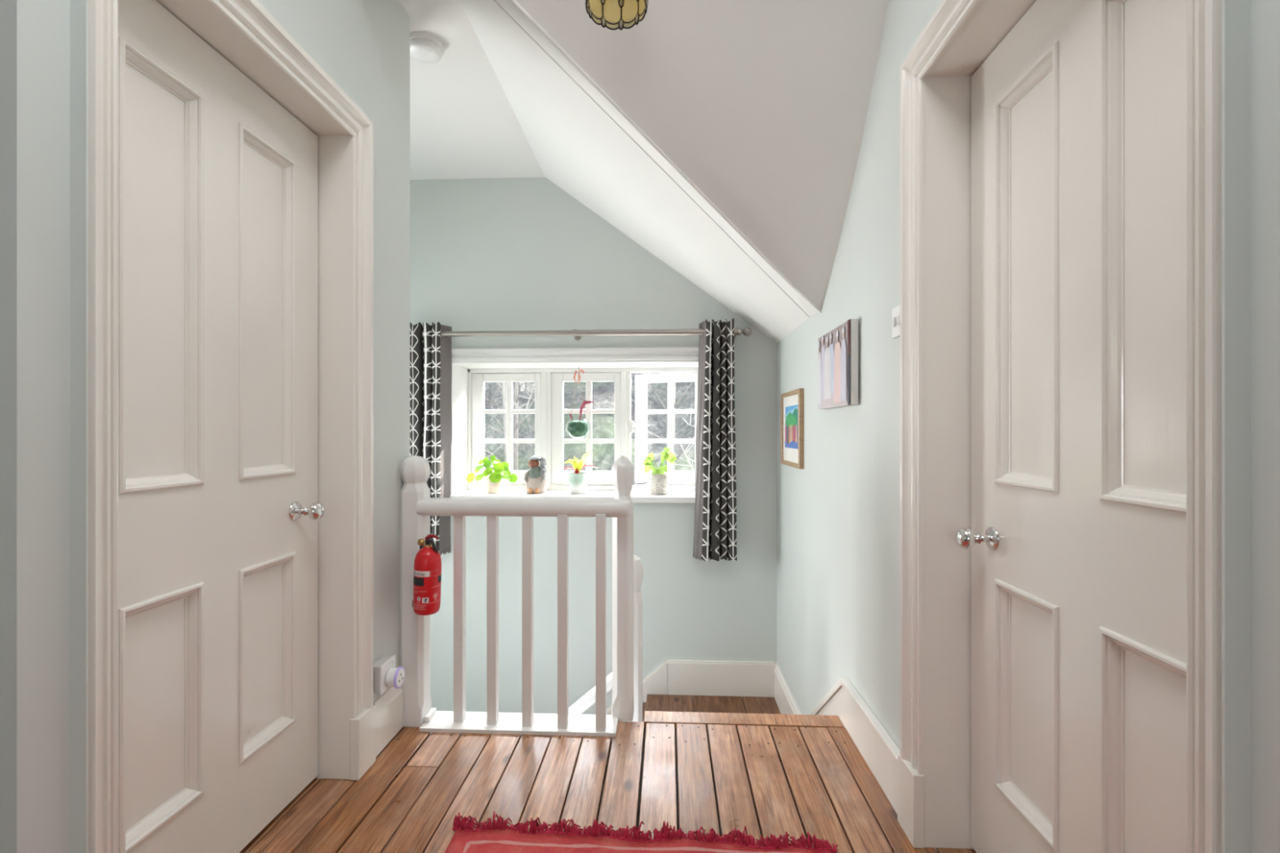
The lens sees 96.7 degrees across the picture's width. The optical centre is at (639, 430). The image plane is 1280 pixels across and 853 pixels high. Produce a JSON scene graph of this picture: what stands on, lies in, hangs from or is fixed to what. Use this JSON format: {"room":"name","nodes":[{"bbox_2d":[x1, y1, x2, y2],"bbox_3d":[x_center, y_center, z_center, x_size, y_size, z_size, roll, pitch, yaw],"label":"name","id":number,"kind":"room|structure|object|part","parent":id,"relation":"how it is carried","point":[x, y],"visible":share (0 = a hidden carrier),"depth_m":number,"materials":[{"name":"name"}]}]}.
{"room":"stair landing","nodes":[
{"label":"stair landing","id":0,"kind":"room"},
{"bbox_2d":[0,0,409,852],"bbox_3d":[-1.845,-0.275,-0.106,1.725,3.300,4.610,0,0,3],"label":"wall","id":1,"kind":"structure","parent":0,"point":[363,46],"depth_m":0.90,"materials":[{"name":"green paint"}]},
{"bbox_2d":[118,0,324,852],"bbox_3d":[-0.988,0.078,1.375,0.123,1.966,0.750,0,0,3],"label":"door","id":2,"kind":"structure","parent":1,"relation":"in","point":[220,510],"depth_m":1.34,"materials":[{"name":"white wood"}]},
{"bbox_3d":[-0.953,0.233,1.641,0.079,0.052,0.052,0,0,3],"label":"knob","id":3,"kind":"part","parent":2,"relation":"part of","materials":[{"name":"silver metal"}]},
{"bbox_2d":[70,0,375,852],"bbox_3d":[-0.967,0.035,1.393,0.174,2.081,0.922,0,0,3],"label":"door frame","id":4,"kind":"structure","parent":1,"relation":"attached to","point":[244,33],"depth_m":1.29,"materials":[{"name":"white wood"}]},
{"bbox_2d":[373,654,395,695],"bbox_3d":[-0.859,0.817,1.904,0.048,0.095,0.098,0,0,3],"label":"wall socket","id":5,"kind":"object","parent":1,"relation":"attached to","point":[381,667],"visible":0.79,"depth_m":1.87,"materials":[{"name":"grey plastic"}]},
{"bbox_2d":[386,666,404,688],"bbox_3d":[-0.820,0.827,1.904,0.040,0.070,0.070,0,0,3],"label":"plug","id":6,"kind":"object","parent":5,"relation":"attached to","point":[395,677],"visible":1,"depth_m":1.89,"materials":[{"name":"white plastic"}]},
{"bbox_2d":[373,686,403,757],"bbox_3d":[-0.872,0.987,1.946,0.020,0.168,0.222,0,0,3],"label":"baseboard","id":7,"kind":"structure","parent":1,"relation":"attached to","point":[389,705],"depth_m":1.95,"materials":[{"name":"white wood"}]},
{"bbox_2d":[409,177,777,715],"bbox_3d":[-0.670,0.875,3.717,3.700,5.600,0.400,0,0,3],"label":"wall","id":8,"kind":"structure","parent":0,"point":[522,253],"depth_m":3.50,"materials":[{"name":"green paint"}]},
{"bbox_2d":[449,346,698,503],"bbox_3d":[-0.364,-0.035,3.738,1.674,0.945,0.582,0,0,3],"label":"window","id":9,"kind":"structure","parent":8,"relation":"in","point":[548,368],"depth_m":3.82,"materials":[{"name":"white paint"}]},
{"bbox_2d":[466,455,517,493],"bbox_3d":[-0.949,0.280,3.636,0.312,0.240,0.152,0,0,3],"label":"potted plant","id":10,"kind":"object","parent":9,"relation":"on","point":[495,482],"visible":1,"depth_m":3.61,"materials":[{"name":"green plant"}]},
{"bbox_3d":[-0.932,0.352,3.650,0.124,0.094,0.123,0,0,3],"label":"pot","id":11,"kind":"part","parent":10,"relation":"part of","materials":[{"name":"beige ceramic"}]},
{"bbox_3d":[-0.905,-0.011,3.874,0.475,0.755,0.040,0,0,3],"label":"sash","id":12,"kind":"part","parent":9,"relation":"part of","materials":[{"name":"white paint"}]},
{"bbox_2d":[524,455,546,493],"bbox_3d":[-0.666,0.280,3.638,0.140,0.240,0.127,0,0,3],"label":"ceramic figurine","id":13,"kind":"object","parent":9,"relation":"on","point":[535,477],"visible":1,"depth_m":3.60,"materials":[{"name":"beige ceramic"}]},
{"bbox_3d":[-0.715,0.287,3.616,0.044,0.086,0.056,0,0,3],"label":"arm","id":14,"kind":"part","parent":13,"relation":"part of","materials":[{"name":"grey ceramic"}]},
{"bbox_3d":[-0.620,0.287,3.611,0.044,0.086,0.056,0,0,3],"label":"arm","id":15,"kind":"part","parent":13,"relation":"part of","materials":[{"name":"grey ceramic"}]},
{"bbox_3d":[-0.369,0.419,3.635,1.674,0.038,0.375,0,0,3],"label":"sill","id":16,"kind":"part","parent":9,"relation":"part of","materials":[{"name":"white paint"}]},
{"bbox_3d":[-0.376,-0.462,3.484,1.638,0.090,0.036,0,0,3],"label":"head trim","id":17,"kind":"part","parent":9,"relation":"part of","materials":[{"name":"white paint"}]},
{"bbox_2d":[565,367,593,439],"bbox_3d":[-0.406,-0.179,3.724,0.160,0.471,0.160,0,0,-28],"label":"terrarium","id":18,"kind":"object","parent":9,"relation":"hanging from","point":[577,428],"visible":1,"depth_m":3.69,"materials":[{"name":"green glass"}]},
{"bbox_3d":[-0.406,-0.244,3.722,0.103,0.339,0.008,0,0,3],"label":"cord","id":19,"kind":"part","parent":18,"relation":"part of","materials":[{"name":"red"}]},
{"bbox_2d":[561,453,598,493],"bbox_3d":[-0.377,0.272,3.623,0.235,0.256,0.121,0,0,3],"label":"potted plant","id":20,"kind":"object","parent":9,"relation":"on","point":[577,480],"visible":1,"depth_m":3.59,"materials":[{"name":"yellow plant"}]},
{"bbox_3d":[-0.395,0.336,3.623,0.121,0.128,0.121,0,0,3],"label":"pot","id":21,"kind":"part","parent":20,"relation":"part of","materials":[{"name":"white ceramic"}]},
{"bbox_3d":[-0.363,-0.011,3.848,0.469,0.755,0.040,0,0,3],"label":"sash","id":22,"kind":"part","parent":9,"relation":"part of","materials":[{"name":"white paint"}]},
{"bbox_2d":[642,447,676,494],"bbox_3d":[0.124,0.253,3.565,0.171,0.293,0.154,0,0,41],"label":"potted plant","id":23,"kind":"object","parent":9,"relation":"on","point":[658,480],"visible":1,"depth_m":3.55,"materials":[{"name":"green plant"}]},
{"bbox_3d":[0.116,0.336,3.584,0.136,0.128,0.136,0,0,3],"label":"pot","id":24,"kind":"part","parent":23,"relation":"part of","materials":[{"name":"white ceramic"}]},
{"bbox_3d":[0.193,-0.011,3.904,0.477,0.755,0.040,0,0,23],"label":"sash","id":25,"kind":"part","parent":9,"relation":"part of","materials":[{"name":"white paint"}]},
{"bbox_2d":[440,327,751,340],"bbox_3d":[-0.451,-0.577,3.440,2.226,0.062,0.131,0,0,3],"label":"pole","id":26,"kind":"object","parent":8,"relation":"attached to","point":[577,334],"visible":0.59,"depth_m":3.38,"materials":[{"name":"silver metal"}]},
{"bbox_2d":[409,321,452,555],"bbox_3d":[-1.291,0.052,3.423,0.290,1.398,0.119,0,0,-8],"label":"curtain","id":27,"kind":"object","parent":26,"relation":"hanging from","point":[430,353],"visible":0.7,"depth_m":3.39,"materials":[{"name":"fabric"}]},
{"bbox_3d":[-0.935,-0.582,3.424,1.120,0.033,0.033,0,0,3],"label":"rod","id":28,"kind":"part","parent":26,"relation":"part of","materials":[{"name":"silver metal"}]},
{"bbox_3d":[0.104,-0.582,3.374,0.970,0.037,0.037,0,0,3],"label":"rod","id":29,"kind":"part","parent":26,"relation":"part of","materials":[{"name":"silver metal"}]},
{"bbox_2d":[693,318,737,561],"bbox_3d":[0.440,0.055,3.360,0.253,1.412,0.136,0,0,3],"label":"curtain","id":30,"kind":"object","parent":26,"relation":"hanging from","point":[715,486],"visible":0.98,"depth_m":3.31,"materials":[{"name":"fabric"}]},
{"bbox_2d":[606,659,774,721],"bbox_3d":[-0.458,2.380,3.495,2.545,1.960,0.022,0,0,3],"label":"baseboard","id":31,"kind":"structure","parent":8,"relation":"attached to","point":[685,677],"depth_m":3.44,"materials":[{"name":"white wood"}]},
{"bbox_2d":[399,0,808,343],"bbox_3d":[-0.879,-1.039,2.721,3.380,1.053,1.850,0,0,3],"label":"ceiling","id":32,"kind":"structure","parent":0,"point":[495,104],"depth_m":2.69,"materials":[{"name":"white paint"}]},
{"bbox_2d":[409,31,444,63],"bbox_3d":[-0.874,-1.542,2.307,0.148,0.046,0.148,0,0,3],"label":"smoke detector","id":33,"kind":"object","parent":32,"relation":"attached to","point":[425,48],"visible":0.9,"depth_m":2.27,"materials":[{"name":"white plastic"}]},
{"bbox_2d":[239,711,976,852],"bbox_3d":[-0.892,1.224,-0.118,3.430,0.301,4.678,0,0,3],"label":"floor","id":34,"kind":"structure","parent":0,"point":[409,800],"depth_m":1.71,"materials":[{"name":"brown wood"}]},
{"bbox_2d":[400,455,634,741],"bbox_3d":[-0.451,0.735,2.109,0.856,1.281,0.190,0,0,3],"label":"balustrade","id":35,"kind":"object","parent":34,"relation":"on","point":[416,505],"visible":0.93,"depth_m":2.06,"materials":[{"name":"white wood"}]},
{"bbox_3d":[-0.831,0.585,2.104,0.097,0.981,0.097,0,0,3],"label":"newel post","id":36,"kind":"part","parent":35,"relation":"part of","materials":[{"name":"white wood"}]},
{"bbox_2d":[412,533,441,615],"bbox_3d":[-0.756,0.502,2.005,0.112,0.276,0.100,0,0,3],"label":"fire extinguisher","id":37,"kind":"object","parent":35,"relation":"attached to","point":[427,580],"visible":1,"depth_m":1.97,"materials":[{"name":"red metal"}]},
{"bbox_3d":[-0.731,0.376,1.996,0.051,0.023,0.015,0,0,14],"label":"handle","id":38,"kind":"part","parent":37,"relation":"part of","materials":[{"name":"red plastic"}]},
{"bbox_3d":[-0.434,1.209,2.078,0.704,0.332,0.128,0,0,3],"label":"rail","id":39,"kind":"part","parent":35,"relation":"part of","materials":[{"name":"white wood"}]},
{"bbox_3d":[-0.418,0.281,2.078,0.774,0.063,0.106,0,0,3],"label":"handrail","id":40,"kind":"part","parent":35,"relation":"part of","materials":[{"name":"white wood"}]},
{"bbox_3d":[-0.064,0.585,2.143,0.086,0.980,0.086,0,0,3],"label":"newel post","id":41,"kind":"part","parent":35,"relation":"part of","materials":[{"name":"white wood"}]},
{"bbox_2d":[444,811,838,852],"bbox_3d":[-0.041,1.049,0.619,1.020,0.046,1.834,0,0,3],"label":"rug","id":42,"kind":"object","parent":34,"relation":"on","point":[497,837],"visible":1,"depth_m":1.47,"materials":[{"name":"red fabric"}]},
{"bbox_2d":[642,702,646,721],"bbox_3d":[-0.961,2.451,3.100,1.960,1.593,0.820,0,0,3],"label":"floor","id":43,"kind":"structure","parent":0,"point":[643,704],"depth_m":3.37,"materials":[{"name":"wood"}]},
{"bbox_2d":[515,0,888,310],"bbox_3d":[-0.060,-1.214,1.810,1.655,1.402,1.370,0,0,3],"label":"ceiling","id":44,"kind":"structure","parent":0,"point":[762,105],"depth_m":1.87,"materials":[{"name":"white paint"}]},
{"bbox_2d":[584,0,648,30],"bbox_3d":[-0.059,-1.346,1.425,0.164,0.582,0.167,0,0,3],"label":"pendant lamp","id":45,"kind":"object","parent":44,"relation":"hanging from","point":[619,12],"visible":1,"depth_m":1.49,"materials":[{"name":"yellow glass"}]},
{"bbox_3d":[-0.059,-1.139,1.425,0.164,0.126,0.164,0,0,3],"label":"lamp shade","id":46,"kind":"part","parent":45,"relation":"part of","materials":[{"name":"yellow glass"}]},
{"bbox_2d":[645,693,780,714],"bbox_3d":[0.413,1.630,3.022,0.784,0.050,0.877,0,0,3],"label":"floor","id":47,"kind":"structure","parent":0,"point":[664,703],"depth_m":3.34,"materials":[{"name":"brown wood"}]},
{"bbox_2d":[568,555,644,721],"bbox_3d":[-0.727,1.448,2.658,1.489,1.746,0.094,0,0,3],"label":"stair railing","id":48,"kind":"object","parent":47,"relation":"on","point":[587,700],"visible":0.35,"depth_m":2.59,"materials":[{"name":"white wood"}]},
{"bbox_3d":[-0.767,1.693,2.660,1.410,1.256,0.070,0,0,3],"label":"handrail","id":49,"kind":"part","parent":48,"relation":"part of","materials":[{"name":"white wood"}]},
{"bbox_3d":[-0.031,1.090,2.625,0.094,1.030,0.094,0,0,3],"label":"newel post","id":50,"kind":"part","parent":48,"relation":"part of","materials":[{"name":"white wood"}]},
{"bbox_2d":[777,0,1279,852],"bbox_3d":[0.856,0.875,0.509,0.340,5.600,6.100,0,0,3],"label":"wall","id":51,"kind":"structure","parent":0,"point":[838,515],"depth_m":1.77,"materials":[{"name":"green paint"}]},
{"bbox_2d":[493,0,821,317],"bbox_3d":[-0.047,-1.040,2.056,2.024,1.053,0.296,0,0,-27],"label":"trim","id":52,"kind":"structure","parent":51,"relation":"attached to","point":[507,5],"depth_m":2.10,"materials":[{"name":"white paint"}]},
{"bbox_2d":[780,388,804,469],"bbox_3d":[0.793,-0.009,2.980,0.024,0.391,0.450,0,0,3],"label":"framed picture","id":53,"kind":"object","parent":51,"relation":"attached to","point":[792,402],"visible":1,"depth_m":2.94,"materials":[{"name":"brown wood"}]},
{"bbox_2d":[785,404,797,448],"bbox_3d":[0.791,-0.018,2.980,0.002,0.221,0.300,0,0,3],"label":"print","id":54,"kind":"object","parent":53,"relation":"attached to","point":[791,411],"depth_m":2.97,"materials":[{"name":"paper"}]},
{"bbox_2d":[773,662,899,813],"bbox_3d":[0.768,1.255,2.498,0.028,0.700,1.896,0,0,3],"label":"baseboard","id":55,"kind":"structure","parent":51,"relation":"attached to","point":[878,750],"depth_m":1.90,"materials":[{"name":"white wood"}]},
{"bbox_2d":[817,319,858,408],"bbox_3d":[0.747,-0.237,2.163,0.036,0.298,0.423,0,0,3],"label":"picture","id":56,"kind":"object","parent":51,"relation":"attached to","point":[838,348],"visible":1,"depth_m":2.08,"materials":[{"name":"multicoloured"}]},
{"bbox_2d":[892,305,899,338],"bbox_3d":[0.732,-0.310,1.611,0.014,0.086,0.086,0,0,3],"label":"light switch","id":57,"kind":"object","parent":51,"relation":"attached to","point":[895,312],"visible":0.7,"depth_m":1.62,"materials":[{"name":"white plastic"}]},
{"bbox_2d":[955,0,1186,852],"bbox_3d":[0.807,0.078,1.080,0.123,1.966,0.752,0,0,3],"label":"door","id":58,"kind":"structure","parent":51,"relation":"in","point":[1076,538],"depth_m":1.07,"materials":[{"name":"white wood"}]},
{"bbox_3d":[0.799,0.258,1.359,0.079,0.052,0.052,0,0,3],"label":"knob","id":59,"kind":"part","parent":58,"relation":"part of","materials":[{"name":"silver metal"}]},
{"bbox_2d":[897,0,1250,852],"bbox_3d":[0.780,0.035,1.102,0.189,2.081,0.922,0,0,3],"label":"door frame","id":60,"kind":"structure","parent":51,"relation":"attached to","point":[934,756],"depth_m":1.31,"materials":[{"name":"white wood"}]},
{"label":"outside","id":61,"kind":"structure","parent":0,"visible":0},
{"bbox_2d":[484,373,694,484],"bbox_3d":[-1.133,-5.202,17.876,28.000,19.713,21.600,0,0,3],"label":"window panes","id":62,"kind":"object","parent":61,"point":[602,393],"visible":0.03,"depth_m":14.23,"materials":[{"name":"clear glass"}]},
{"bbox_2d":[484,382,534,462],"bbox_3d":[-2.074,0.069,8.562,2.251,7.443,1.837,0,0,34],"label":"bare tree","id":63,"kind":"object","parent":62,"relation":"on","point":[503,384],"visible":0.09,"depth_m":8.48,"materials":[{"name":"grey plant"}]},
{"bbox_2d":[484,382,534,471],"bbox_3d":[-2.791,-1.801,11.979,1.986,7.271,1.248,0,0,16],"label":"bare tree","id":64,"kind":"object","parent":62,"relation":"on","point":[515,421],"visible":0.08,"depth_m":11.93,"materials":[{"name":"grey plant"}]},
{"bbox_2d":[513,382,524,391],"bbox_3d":[-3.269,-4.061,15.069,2.171,7.566,1.630,0,0,-9],"label":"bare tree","id":65,"kind":"object","parent":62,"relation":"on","point":[522,386],"visible":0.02,"depth_m":14.98,"materials":[{"name":"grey plant"}]},
{"bbox_2d":[607,373,694,484],"bbox_3d":[0.412,-2.519,11.794,2.346,8.856,1.716,0,0,27],"label":"bare tree","id":66,"kind":"object","parent":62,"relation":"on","point":[674,383],"visible":0.02,"depth_m":11.64,"materials":[{"name":"grey plant"}]},
{"bbox_2d":[677,413,694,471],"bbox_3d":[1.256,-0.441,8.368,2.286,8.537,1.429,0,0,3],"label":"bare tree","id":67,"kind":"object","parent":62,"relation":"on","point":[687,458],"visible":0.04,"depth_m":8.45,"materials":[{"name":"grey plant"}]}
]}

